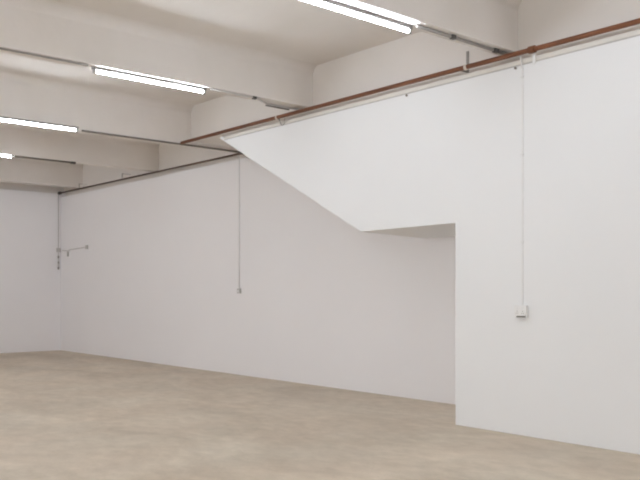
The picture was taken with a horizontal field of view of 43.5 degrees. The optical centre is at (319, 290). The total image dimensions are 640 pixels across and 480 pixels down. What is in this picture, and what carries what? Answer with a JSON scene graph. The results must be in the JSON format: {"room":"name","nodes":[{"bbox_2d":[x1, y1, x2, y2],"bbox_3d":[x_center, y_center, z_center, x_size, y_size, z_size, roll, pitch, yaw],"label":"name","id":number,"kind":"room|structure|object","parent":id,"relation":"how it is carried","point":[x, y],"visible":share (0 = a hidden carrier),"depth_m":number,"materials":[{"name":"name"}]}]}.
{"room":"empty basement room","nodes":[
{"label":"empty basement room","id":0,"kind":"room"},
{"bbox_2d":[0,182,63,193],"bbox_3d":[-12.477,-2.755,15.287,16.090,0.650,0.150,0,0,-41],"label":"wall","id":1,"kind":"structure","parent":0,"point":[3,185],"depth_m":19.80,"materials":[{"name":"beige paint"}]},
{"bbox_2d":[0,189,66,352],"bbox_3d":[-12.428,-0.465,15.231,16.090,3.930,0.300,0,0,-41],"label":"wall","id":2,"kind":"structure","parent":0,"point":[30,276],"depth_m":19.64,"materials":[{"name":"white paint"}]},
{"bbox_2d":[56,195,60,269],"bbox_3d":[-6.541,-1.454,20.081,0.090,1.868,0.050,0,0,-41],"label":"conduit","id":3,"kind":"object","parent":2,"relation":"attached to","point":[58,249],"visible":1,"depth_m":20.07,"materials":[{"name":"grey metal"}]},
{"bbox_2d":[64,144,246,195],"bbox_3d":[-1.888,-2.708,15.180,0.200,0.745,13.850,0,0,-41],"label":"wall","id":4,"kind":"structure","parent":0,"point":[170,156],"depth_m":16.61,"materials":[{"name":"beige paint"}]},
{"bbox_2d":[0,0,420,104],"bbox_3d":[-3.761,-3.180,5.076,16.540,0.200,27.200,0,0,-41],"label":"ceiling","id":5,"kind":"structure","parent":0,"point":[300,30],"depth_m":9.51,"materials":[{"name":"beige paint"}]},
{"bbox_2d":[0,156,82,187],"bbox_3d":[-11.857,-2.790,14.416,15.890,0.580,0.458,0,0,-41],"label":"ceiling beam","id":6,"kind":"structure","parent":5,"relation":"attached to","point":[12,170],"depth_m":18.84,"materials":[{"name":"beige paint"}]},
{"bbox_2d":[0,122,159,171],"bbox_3d":[-9.445,-2.785,11.623,15.890,0.590,0.458,0,0,-41],"label":"ceiling beam","id":7,"kind":"structure","parent":5,"relation":"attached to","point":[16,140],"depth_m":15.59,"materials":[{"name":"beige paint"}]},
{"bbox_2d":[0,154,13,157],"bbox_3d":[-6.247,-2.467,14.291,1.560,0.046,0.048,0,0,-41],"label":"light","id":8,"kind":"object","parent":7,"relation":"attached to","point":[3,155],"visible":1,"depth_m":14.71,"materials":[{"name":"plastic"}]},
{"bbox_2d":[14,156,75,163],"bbox_3d":[-5.185,-2.470,15.181,1.170,0.044,0.052,0,0,-41],"label":"conduit","id":9,"kind":"object","parent":7,"relation":"attached to","point":[71,162],"visible":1,"depth_m":15.17,"materials":[{"name":"grey metal"}]},
{"bbox_2d":[0,71,243,154],"bbox_3d":[-7.309,-2.757,9.147,15.890,0.645,0.478,0,0,-41],"label":"ceiling beam","id":10,"kind":"structure","parent":5,"relation":"attached to","point":[21,96],"depth_m":12.33,"materials":[{"name":"beige paint"}]},
{"bbox_2d":[0,116,78,131],"bbox_3d":[-4.225,-2.428,11.605,1.530,0.074,0.048,0,0,-41],"label":"light","id":11,"kind":"object","parent":10,"relation":"attached to","point":[2,118],"visible":1,"depth_m":11.69,"materials":[{"name":"plastic"}]},
{"bbox_2d":[82,130,241,153],"bbox_3d":[-2.489,-2.420,13.129,2.950,0.032,0.048,0,0,-41],"label":"conduit","id":12,"kind":"object","parent":10,"relation":"attached to","point":[82,130],"visible":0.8,"depth_m":13.00,"materials":[{"name":"grey metal"}]},
{"bbox_2d":[0,0,317,108],"bbox_3d":[-5.706,-2.800,6.343,14.650,0.560,0.438,0,0,-41],"label":"ceiling beam","id":13,"kind":"structure","parent":5,"relation":"attached to","point":[49,28],"depth_m":9.39,"materials":[{"name":"beige paint"}]},
{"bbox_2d":[0,47,87,65],"bbox_3d":[-4.277,-2.504,7.464,4.480,0.019,0.019,0,0,-41],"label":"conduit","id":14,"kind":"object","parent":13,"relation":"attached to","point":[0,47],"visible":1,"depth_m":8.59,"materials":[{"name":"grey metal"}]},
{"bbox_2d":[92,66,206,93],"bbox_3d":[-1.992,-2.485,9.516,1.500,0.071,0.048,0,0,-41],"label":"light","id":15,"kind":"object","parent":13,"relation":"attached to","point":[95,69],"visible":1,"depth_m":9.47,"materials":[{"name":"plastic"}]},
{"bbox_2d":[210,88,298,109],"bbox_3d":[-0.792,-2.503,10.583,0.146,0.036,1.639,0,0,40],"label":"conduit","id":16,"kind":"object","parent":13,"relation":"attached to","point":[212,89],"visible":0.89,"depth_m":10.41,"materials":[{"name":"grey plastic"}]},
{"bbox_2d":[265,105,288,109],"bbox_3d":[-0.576,-2.481,10.890,0.400,0.019,0.019,0,0,-41],"label":"conduit","id":17,"kind":"object","parent":13,"relation":"attached to","point":[265,105],"visible":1,"depth_m":10.87,"materials":[{"name":"grey metal"}]},
{"bbox_2d":[333,0,521,55],"bbox_3d":[-3.511,-2.800,3.799,14.650,0.560,0.438,0,0,-41],"label":"ceiling beam","id":18,"kind":"structure","parent":5,"relation":"attached to","point":[489,23],"depth_m":7.92,"materials":[{"name":"beige paint"}]},
{"bbox_2d":[302,0,412,33],"bbox_3d":[0.273,-2.482,7.144,1.570,0.075,0.048,0,0,-41],"label":"light","id":19,"kind":"object","parent":18,"relation":"attached to","point":[330,4],"visible":1,"depth_m":7.22,"materials":[{"name":"plastic"}]},
{"bbox_2d":[416,24,507,54],"bbox_3d":[1.482,-2.500,8.070,1.470,0.040,0.050,0,0,-41],"label":"conduit","id":20,"kind":"object","parent":18,"relation":"attached to","point":[452,37],"visible":0.95,"depth_m":8.00,"materials":[{"name":"grey plastic"}]},
{"bbox_2d":[61,157,455,404],"bbox_3d":[2.286,-0.417,10.230,0.350,3.835,26.500,0,0,-41],"label":"wall","id":21,"kind":"structure","parent":0,"point":[325,301],"depth_m":13.99,"materials":[{"name":"white paint"}]},
{"bbox_2d":[62,245,87,255],"bbox_3d":[-5.951,-0.955,19.468,0.045,0.230,1.431,0,0,-41],"label":"conduit","id":22,"kind":"object","parent":21,"relation":"attached to","point":[86,246],"visible":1,"depth_m":19.43,"materials":[{"name":"grey metal"}]},
{"bbox_2d":[238,155,240,288],"bbox_3d":[-1.440,-1.215,14.240,0.048,2.361,0.044,0,0,-41],"label":"conduit","id":23,"kind":"object","parent":21,"relation":"attached to","point":[239,256],"visible":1,"depth_m":14.24,"materials":[{"name":"white plastic"}]},
{"bbox_2d":[0,350,639,479],"bbox_3d":[-3.761,1.600,5.076,16.540,0.200,27.200,0,0,-41],"label":"floor","id":24,"kind":"structure","parent":0,"point":[65,415],"depth_m":8.36,"materials":[{"name":"beige concrete"}]},
{"bbox_2d":[191,0,639,146],"bbox_3d":[4.385,-2.732,6.811,1.240,0.695,18.580,0,0,-41],"label":"wall","id":25,"kind":"structure","parent":0,"point":[419,54],"depth_m":9.66,"materials":[{"name":"beige paint"}]},
{"bbox_2d":[58,153,242,194],"bbox_3d":[-2.017,-2.470,14.993,0.240,0.179,13.635,0,0,-41],"label":"pipe","id":26,"kind":"object","parent":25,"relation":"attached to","point":[236,154],"visible":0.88,"depth_m":16.56,"materials":[{"name":"metal"}]},
{"bbox_2d":[220,36,639,454],"bbox_3d":[4.617,-0.443,6.313,1.240,3.885,17.524,0,0,-41],"label":"wall","id":27,"kind":"structure","parent":0,"point":[444,160],"depth_m":8.31,"materials":[{"name":"white paint"}]},
{"bbox_2d":[180,18,639,143],"bbox_3d":[3.832,-2.493,6.318,0.241,0.385,18.537,0,0,-41],"label":"pipe","id":28,"kind":"object","parent":27,"relation":"attached to","point":[533,49],"visible":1,"depth_m":8.99,"materials":[{"name":"metal"}]},
{"bbox_2d":[224,29,639,139],"bbox_3d":[4.188,-2.341,5.848,0.016,0.083,17.360,0,0,-41],"label":"pipe","id":29,"kind":"object","parent":27,"relation":"attached to","point":[635,33],"visible":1,"depth_m":8.94,"materials":[{"name":"metal"}]},
{"bbox_2d":[514,305,527,317],"bbox_3d":[2.072,0.216,8.268,0.056,0.124,0.140,0,0,-41],"label":"outlet","id":30,"kind":"object","parent":27,"relation":"attached to","point":[520,311],"visible":1,"depth_m":8.25,"materials":[{"name":"white plastic"}]},
{"bbox_2d":[519,55,523,304],"bbox_3d":[2.073,-1.131,8.269,0.056,2.571,0.036,0,0,-41],"label":"conduit","id":31,"kind":"object","parent":27,"relation":"attached to","point":[522,76],"visible":1,"depth_m":8.28,"materials":[{"name":"white plastic"}]}
]}

